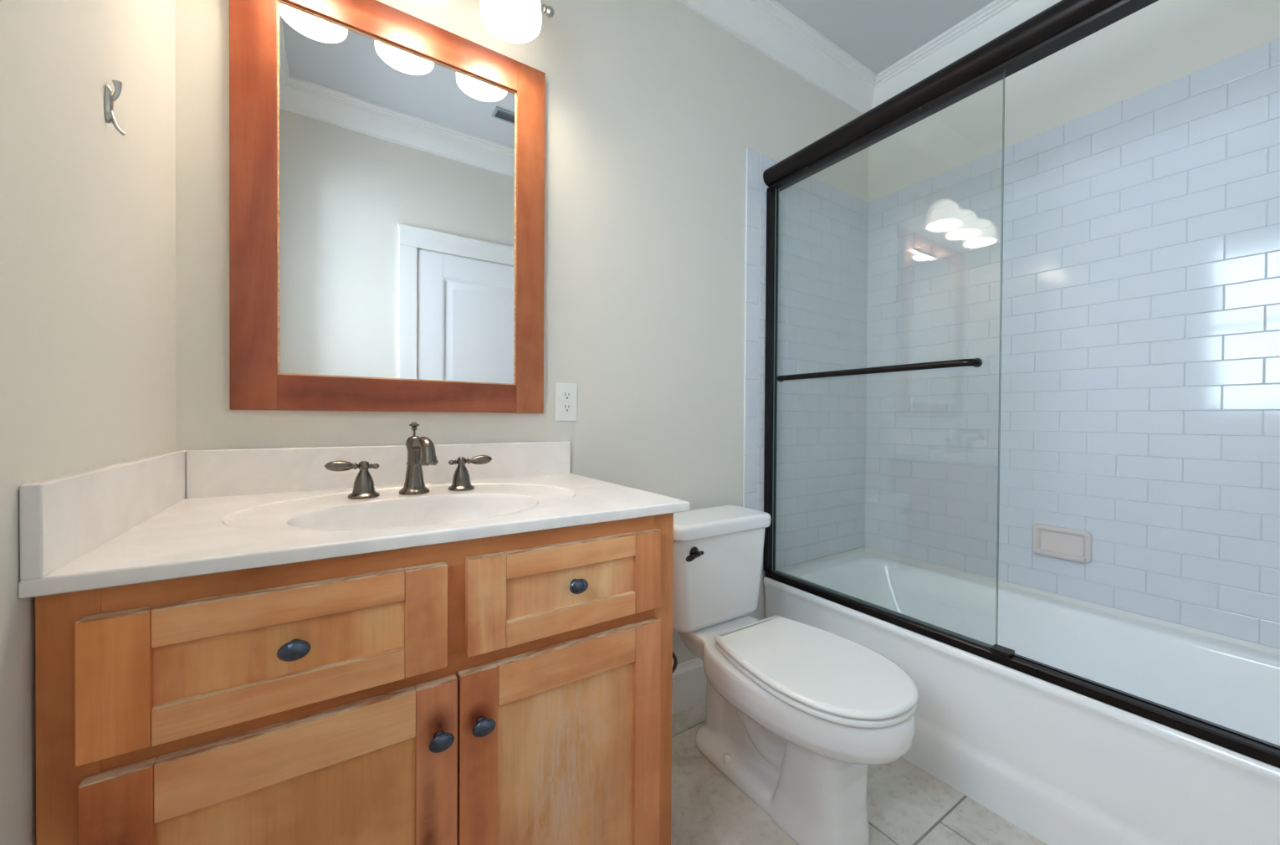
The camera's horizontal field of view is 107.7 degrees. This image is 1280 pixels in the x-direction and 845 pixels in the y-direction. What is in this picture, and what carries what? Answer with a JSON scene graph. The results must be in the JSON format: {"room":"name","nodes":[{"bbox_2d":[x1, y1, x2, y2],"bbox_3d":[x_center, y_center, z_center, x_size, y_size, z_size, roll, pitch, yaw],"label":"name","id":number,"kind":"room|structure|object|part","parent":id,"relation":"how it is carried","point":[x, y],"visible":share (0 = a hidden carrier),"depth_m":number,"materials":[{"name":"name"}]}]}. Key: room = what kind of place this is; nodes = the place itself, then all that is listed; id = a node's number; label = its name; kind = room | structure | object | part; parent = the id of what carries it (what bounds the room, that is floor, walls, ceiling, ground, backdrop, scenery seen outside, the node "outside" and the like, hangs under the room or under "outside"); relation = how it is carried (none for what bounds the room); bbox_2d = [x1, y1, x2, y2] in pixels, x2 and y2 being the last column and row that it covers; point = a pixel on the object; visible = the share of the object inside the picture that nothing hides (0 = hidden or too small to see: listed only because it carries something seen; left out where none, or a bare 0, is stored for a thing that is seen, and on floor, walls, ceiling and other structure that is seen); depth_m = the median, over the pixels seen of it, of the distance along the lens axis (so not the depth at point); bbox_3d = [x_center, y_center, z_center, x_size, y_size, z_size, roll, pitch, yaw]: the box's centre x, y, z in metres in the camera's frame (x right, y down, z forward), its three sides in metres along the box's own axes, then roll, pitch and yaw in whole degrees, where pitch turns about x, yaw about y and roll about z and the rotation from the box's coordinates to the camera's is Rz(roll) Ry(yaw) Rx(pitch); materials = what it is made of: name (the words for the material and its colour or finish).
{"room":"bathroom","nodes":[
{"label":"bathroom","id":0,"kind":"room"},
{"bbox_2d":[0,0,176,844],"bbox_3d":[-0.600,-0.292,0.291,0.120,2.740,1.600,0,1,-33],"label":"wall","id":1,"kind":"structure","parent":0,"point":[88,372],"depth_m":0.60,"materials":[{"name":"white paint"}]},
{"bbox_2d":[104,79,125,135],"bbox_3d":[-0.781,-0.470,0.697,0.019,0.076,0.017,0,1,-33],"label":"wall hook","id":2,"kind":"object","parent":1,"relation":"attached to","point":[110,97],"visible":1,"depth_m":0.69,"materials":[{"name":"silver metal"}]},
{"bbox_3d":[-0.787,-0.472,0.694,0.005,0.056,0.016,0,1,-33],"label":"plate","id":3,"kind":"part","parent":2,"relation":"part of","materials":[{"name":"silver metal"}]},
{"bbox_2d":[174,0,868,665],"bbox_3d":[0.054,-0.301,1.739,2.797,2.740,0.128,0,1,-33],"label":"wall","id":4,"kind":"structure","parent":0,"point":[663,126],"depth_m":1.68,"materials":[{"name":"white paint"}]},
{"bbox_2d":[185,440,570,498],"bbox_3d":[-0.596,0.112,1.242,0.888,0.104,0.020,0,1,-33],"label":"backsplash","id":5,"kind":"structure","parent":4,"relation":"attached to","point":[210,473],"depth_m":1.14,"materials":[{"name":"stone"}]},
{"bbox_2d":[229,0,545,413],"bbox_3d":[-0.599,-0.543,1.229,0.726,1.029,0.022,0,1,-33],"label":"wall mirror","id":6,"kind":"object","parent":4,"relation":"attached to","point":[386,163],"visible":1,"depth_m":1.19,"materials":[{"name":"brown wood"}]},
{"bbox_2d":[279,1,515,383],"bbox_3d":[-0.603,-0.540,1.232,0.556,0.857,0.009,0,1,-33],"label":"mirror glass","id":7,"kind":"object","parent":6,"relation":"on","point":[397,156],"depth_m":1.20,"materials":[{"name":"clear"}]},
{"bbox_2d":[415,0,554,43],"bbox_3d":[-0.538,-1.159,1.135,0.738,0.216,0.232,0,1,-33],"label":"vanity light","id":8,"kind":"object","parent":4,"relation":"attached to","point":[513,21],"visible":1,"depth_m":1.26,"materials":[{"name":"white glass"}]},
{"bbox_3d":[-0.517,-1.116,1.103,0.154,0.131,0.154,0,1,-33],"label":"lamp shade","id":9,"kind":"part","parent":8,"relation":"part of","materials":[{"name":"white glass"}]},
{"bbox_3d":[-0.336,-1.116,1.221,0.154,0.131,0.154,0,1,-33],"label":"lamp shade","id":10,"kind":"part","parent":8,"relation":"part of","materials":[{"name":"white glass"}]},
{"bbox_3d":[-0.336,-1.123,1.221,0.092,0.097,0.092,0,1,-33],"label":"bulb","id":11,"kind":"part","parent":8,"relation":"part of","materials":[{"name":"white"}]},
{"bbox_2d":[555,382,577,420],"bbox_3d":[-0.233,-0.065,1.483,0.073,0.120,0.009,0,1,-33],"label":"wall outlet","id":12,"kind":"object","parent":4,"relation":"attached to","point":[565,393],"visible":1,"depth_m":1.48,"materials":[{"name":"white plastic"}]},
{"bbox_2d":[562,391,572,400],"bbox_3d":[-0.231,-0.084,1.481,0.033,0.029,0.003,0,1,-33],"label":"receptacle","id":13,"kind":"object","parent":12,"relation":"attached to","point":[566,396],"depth_m":1.48,"materials":[{"name":"white plastic"}]},
{"bbox_2d":[562,403,572,412],"bbox_3d":[-0.232,-0.045,1.481,0.033,0.029,0.003,0,1,-33],"label":"receptacle","id":14,"kind":"object","parent":12,"relation":"attached to","point":[566,407],"depth_m":1.48,"materials":[{"name":"white plastic"}]},
{"bbox_2d":[672,651,677,673],"bbox_3d":[0.033,0.785,1.591,0.189,0.231,0.087,0,1,5],"label":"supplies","id":15,"kind":"object","parent":4,"relation":"attached to","point":[675,660],"visible":0.2,"depth_m":1.61,"materials":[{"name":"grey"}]},
{"bbox_2d":[671,657,706,714],"bbox_3d":[0.093,0.987,1.706,0.786,0.166,0.016,0,1,-33],"label":"baseboard","id":16,"kind":"structure","parent":4,"relation":"attached to","point":[689,679],"depth_m":1.76,"materials":[{"name":"white paint"}]},
{"bbox_2d":[677,0,1061,114],"bbox_3d":[0.530,-1.597,1.010,2.557,0.128,1.600,0,1,-33],"label":"crown molding","id":17,"kind":"structure","parent":4,"relation":"attached to","point":[768,27],"depth_m":1.98,"materials":[{"name":"white paint"}]},
{"bbox_2d":[670,700,1047,844],"bbox_3d":[0.512,1.129,1.035,2.797,0.100,1.840,0,1,-33],"label":"floor","id":18,"kind":"structure","parent":0,"point":[907,805],"depth_m":1.30,"materials":[{"name":"tile"}]},
{"bbox_2d":[35,512,673,844],"bbox_3d":[-0.447,0.630,0.987,0.889,0.886,0.618,0,1,-33],"label":"vanity cabinet","id":19,"kind":"object","parent":18,"relation":"on","point":[514,688],"visible":0.91,"depth_m":0.69,"materials":[{"name":"brown wood"}]},
{"bbox_3d":[-0.473,0.305,0.639,0.394,0.164,0.019,0,1,-33],"label":"drawer","id":20,"kind":"part","parent":19,"relation":"part of","materials":[{"name":"brown wood"}]},
{"bbox_3d":[-0.468,0.680,0.647,0.408,0.542,0.019,0,1,-33],"label":"door","id":21,"kind":"part","parent":19,"relation":"part of","materials":[{"name":"brown wood"}]},
{"bbox_3d":[-0.475,0.305,0.641,0.280,0.080,0.007,0,1,-33],"label":"panel","id":22,"kind":"part","parent":19,"relation":"part of","materials":[{"name":"brown wood"}]},
{"bbox_3d":[-0.470,0.680,0.649,0.294,0.406,0.007,0,1,-33],"label":"panel","id":23,"kind":"part","parent":19,"relation":"part of","materials":[{"name":"brown wood"}]},
{"bbox_3d":[-0.464,0.304,0.628,0.036,0.027,0.026,0,1,-33],"label":"knob","id":24,"kind":"part","parent":19,"relation":"part of","materials":[{"name":"black metal"}]},
{"bbox_2d":[18,440,689,598],"bbox_3d":[-0.441,0.187,1.000,0.918,0.249,0.596,0,1,-33],"label":"countertop","id":25,"kind":"structure","parent":19,"relation":"on","point":[179,514],"depth_m":0.85,"materials":[{"name":"stone"}]},
{"bbox_2d":[324,421,491,499],"bbox_3d":[-0.508,0.083,1.072,0.358,0.168,0.168,0,1,-33],"label":"faucet","id":26,"kind":"object","parent":25,"relation":"on","point":[421,450],"visible":1,"depth_m":1.09,"materials":[{"name":"grey metal"}]},
{"bbox_3d":[-0.636,0.095,1.036,0.104,0.024,0.024,0,1,-37],"label":"lever","id":27,"kind":"part","parent":26,"relation":"part of","materials":[{"name":"grey metal"}]},
{"bbox_3d":[-0.620,0.127,1.050,0.063,0.080,0.063,0,1,-33],"label":"handle","id":28,"kind":"part","parent":26,"relation":"part of","materials":[{"name":"grey metal"}]},
{"bbox_3d":[-0.539,0.019,1.116,0.022,0.040,0.022,0,1,-33],"label":"lift rod","id":29,"kind":"part","parent":26,"relation":"part of","materials":[{"name":"grey metal"}]},
{"bbox_3d":[-0.537,0.099,1.114,0.067,0.135,0.067,0,1,-33],"label":"spout","id":30,"kind":"part","parent":26,"relation":"part of","materials":[{"name":"grey metal"}]},
{"bbox_3d":[-0.492,0.062,1.059,0.038,0.061,0.129,0,1,-41],"label":"spout","id":31,"kind":"part","parent":26,"relation":"part of","materials":[{"name":"grey metal"}]},
{"bbox_3d":[-0.447,0.127,1.172,0.063,0.080,0.063,0,1,-33],"label":"handle","id":32,"kind":"part","parent":26,"relation":"part of","materials":[{"name":"grey metal"}]},
{"bbox_3d":[-0.428,0.095,1.181,0.104,0.024,0.024,0,1,-29],"label":"lever","id":33,"kind":"part","parent":26,"relation":"part of","materials":[{"name":"grey metal"}]},
{"bbox_3d":[-0.307,0.491,0.723,0.036,0.027,0.026,0,1,-33],"label":"knob","id":34,"kind":"part","parent":19,"relation":"part of","materials":[{"name":"black metal"}]},
{"bbox_3d":[-0.254,0.491,0.757,0.036,0.027,0.026,0,1,-33],"label":"knob","id":35,"kind":"part","parent":19,"relation":"part of","materials":[{"name":"black metal"}]},
{"bbox_3d":[-0.129,0.679,0.868,0.396,0.545,0.019,0,1,-33],"label":"door","id":36,"kind":"part","parent":19,"relation":"part of","materials":[{"name":"brown wood"}]},
{"bbox_3d":[-0.122,0.301,0.868,0.385,0.160,0.019,0,1,-33],"label":"drawer","id":37,"kind":"part","parent":19,"relation":"part of","materials":[{"name":"brown wood"}]},
{"bbox_3d":[-0.131,0.679,0.871,0.280,0.413,0.007,0,1,-33],"label":"panel","id":38,"kind":"part","parent":19,"relation":"part of","materials":[{"name":"brown wood"}]},
{"bbox_3d":[-0.123,0.301,0.870,0.267,0.080,0.007,0,1,-33],"label":"panel","id":39,"kind":"part","parent":19,"relation":"part of","materials":[{"name":"brown wood"}]},
{"bbox_3d":[-0.114,0.298,0.857,0.036,0.027,0.026,0,1,-33],"label":"knob","id":40,"kind":"part","parent":19,"relation":"part of","materials":[{"name":"black metal"}]},
{"bbox_2d":[672,505,918,844],"bbox_3d":[0.392,0.697,1.380,0.424,0.756,0.780,0,1,-33],"label":"toilet","id":41,"kind":"object","parent":18,"relation":"on","point":[798,714],"visible":1,"depth_m":1.25,"materials":[{"name":"white ceramic"}]},
{"bbox_3d":[0.164,0.405,1.438,0.076,0.034,0.031,0,1,-43],"label":"flush lever","id":42,"kind":"part","parent":41,"relation":"part of","materials":[{"name":"brown metal"}]},
{"bbox_3d":[0.237,0.516,1.618,0.400,0.302,0.186,0,1,-33],"label":"tank","id":43,"kind":"part","parent":41,"relation":"part of","materials":[{"name":"white ceramic"}]},
{"bbox_3d":[0.239,0.341,1.615,0.424,0.049,0.212,0,1,-33],"label":"tank lid","id":44,"kind":"part","parent":41,"relation":"part of","materials":[{"name":"white ceramic"}]},
{"bbox_3d":[0.406,0.873,1.359,0.377,0.404,0.726,0,1,-33],"label":"bowl","id":45,"kind":"part","parent":41,"relation":"part of","materials":[{"name":"white ceramic"}]},
{"bbox_3d":[0.468,0.664,1.264,0.371,0.018,0.495,0,1,-33],"label":"seat","id":46,"kind":"part","parent":41,"relation":"part of","materials":[{"name":"white plastic"}]},
{"bbox_3d":[0.468,0.645,1.263,0.375,0.021,0.499,0,1,-33],"label":"lid","id":47,"kind":"part","parent":41,"relation":"part of","materials":[{"name":"white plastic"}]},
{"bbox_2d":[763,547,1279,844],"bbox_3d":[1.268,0.861,1.519,0.745,0.436,1.590,0,1,-33],"label":"bathtub","id":48,"kind":"object","parent":18,"relation":"on","point":[1062,765],"visible":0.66,"depth_m":1.34,"materials":[{"name":"white ceramic"}]},
{"bbox_2d":[762,0,1279,767],"bbox_3d":[0.979,-0.196,1.317,0.090,1.718,1.590,0,1,-33],"label":"shower door","id":49,"kind":"structure","parent":48,"relation":"on","point":[1065,23],"depth_m":1.37,"materials":[{"name":"black metal"}]},
{"bbox_3d":[0.782,-0.176,1.631,0.006,1.610,0.799,0,1,-33],"label":"glass panel","id":50,"kind":"part","parent":49,"relation":"part of","materials":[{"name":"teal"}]},
{"bbox_3d":[0.794,-0.176,1.644,0.006,1.610,0.790,0,1,-33],"label":"glass panel","id":51,"kind":"part","parent":49,"relation":"part of","materials":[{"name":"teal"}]},
{"bbox_3d":[0.985,-1.014,1.309,0.090,0.082,1.590,0,1,-33],"label":"header rail","id":52,"kind":"part","parent":49,"relation":"part of","materials":[{"name":"black metal"}]},
{"bbox_2d":[786,552,1279,745],"bbox_3d":[1.286,0.836,1.530,0.703,0.346,1.590,0,1,-33],"label":"basin","id":53,"kind":"object","parent":48,"relation":"in","point":[1233,684],"depth_m":1.62,"materials":[{"name":"white ceramic"}]},
{"bbox_2d":[774,0,994,74],"bbox_3d":[0.531,-1.711,1.009,2.797,0.100,1.840,0,1,-33],"label":"ceiling","id":54,"kind":"structure","parent":0,"point":[878,34],"depth_m":1.95,"materials":[{"name":"white paint"}]},
{"bbox_2d":[864,0,1279,649],"bbox_3d":[1.639,-0.291,1.750,0.128,2.740,1.600,0,1,-33],"label":"wall","id":55,"kind":"structure","parent":0,"point":[1140,386],"depth_m":1.64,"materials":[{"name":"white tile"}]},
{"bbox_2d":[1032,523,1092,563],"bbox_3d":[1.553,0.447,1.730,0.040,0.116,0.168,0,1,-33],"label":"soap dish","id":56,"kind":"object","parent":55,"relation":"attached to","point":[1073,545],"visible":1,"depth_m":1.73,"materials":[{"name":"beige ceramic"}]}
]}

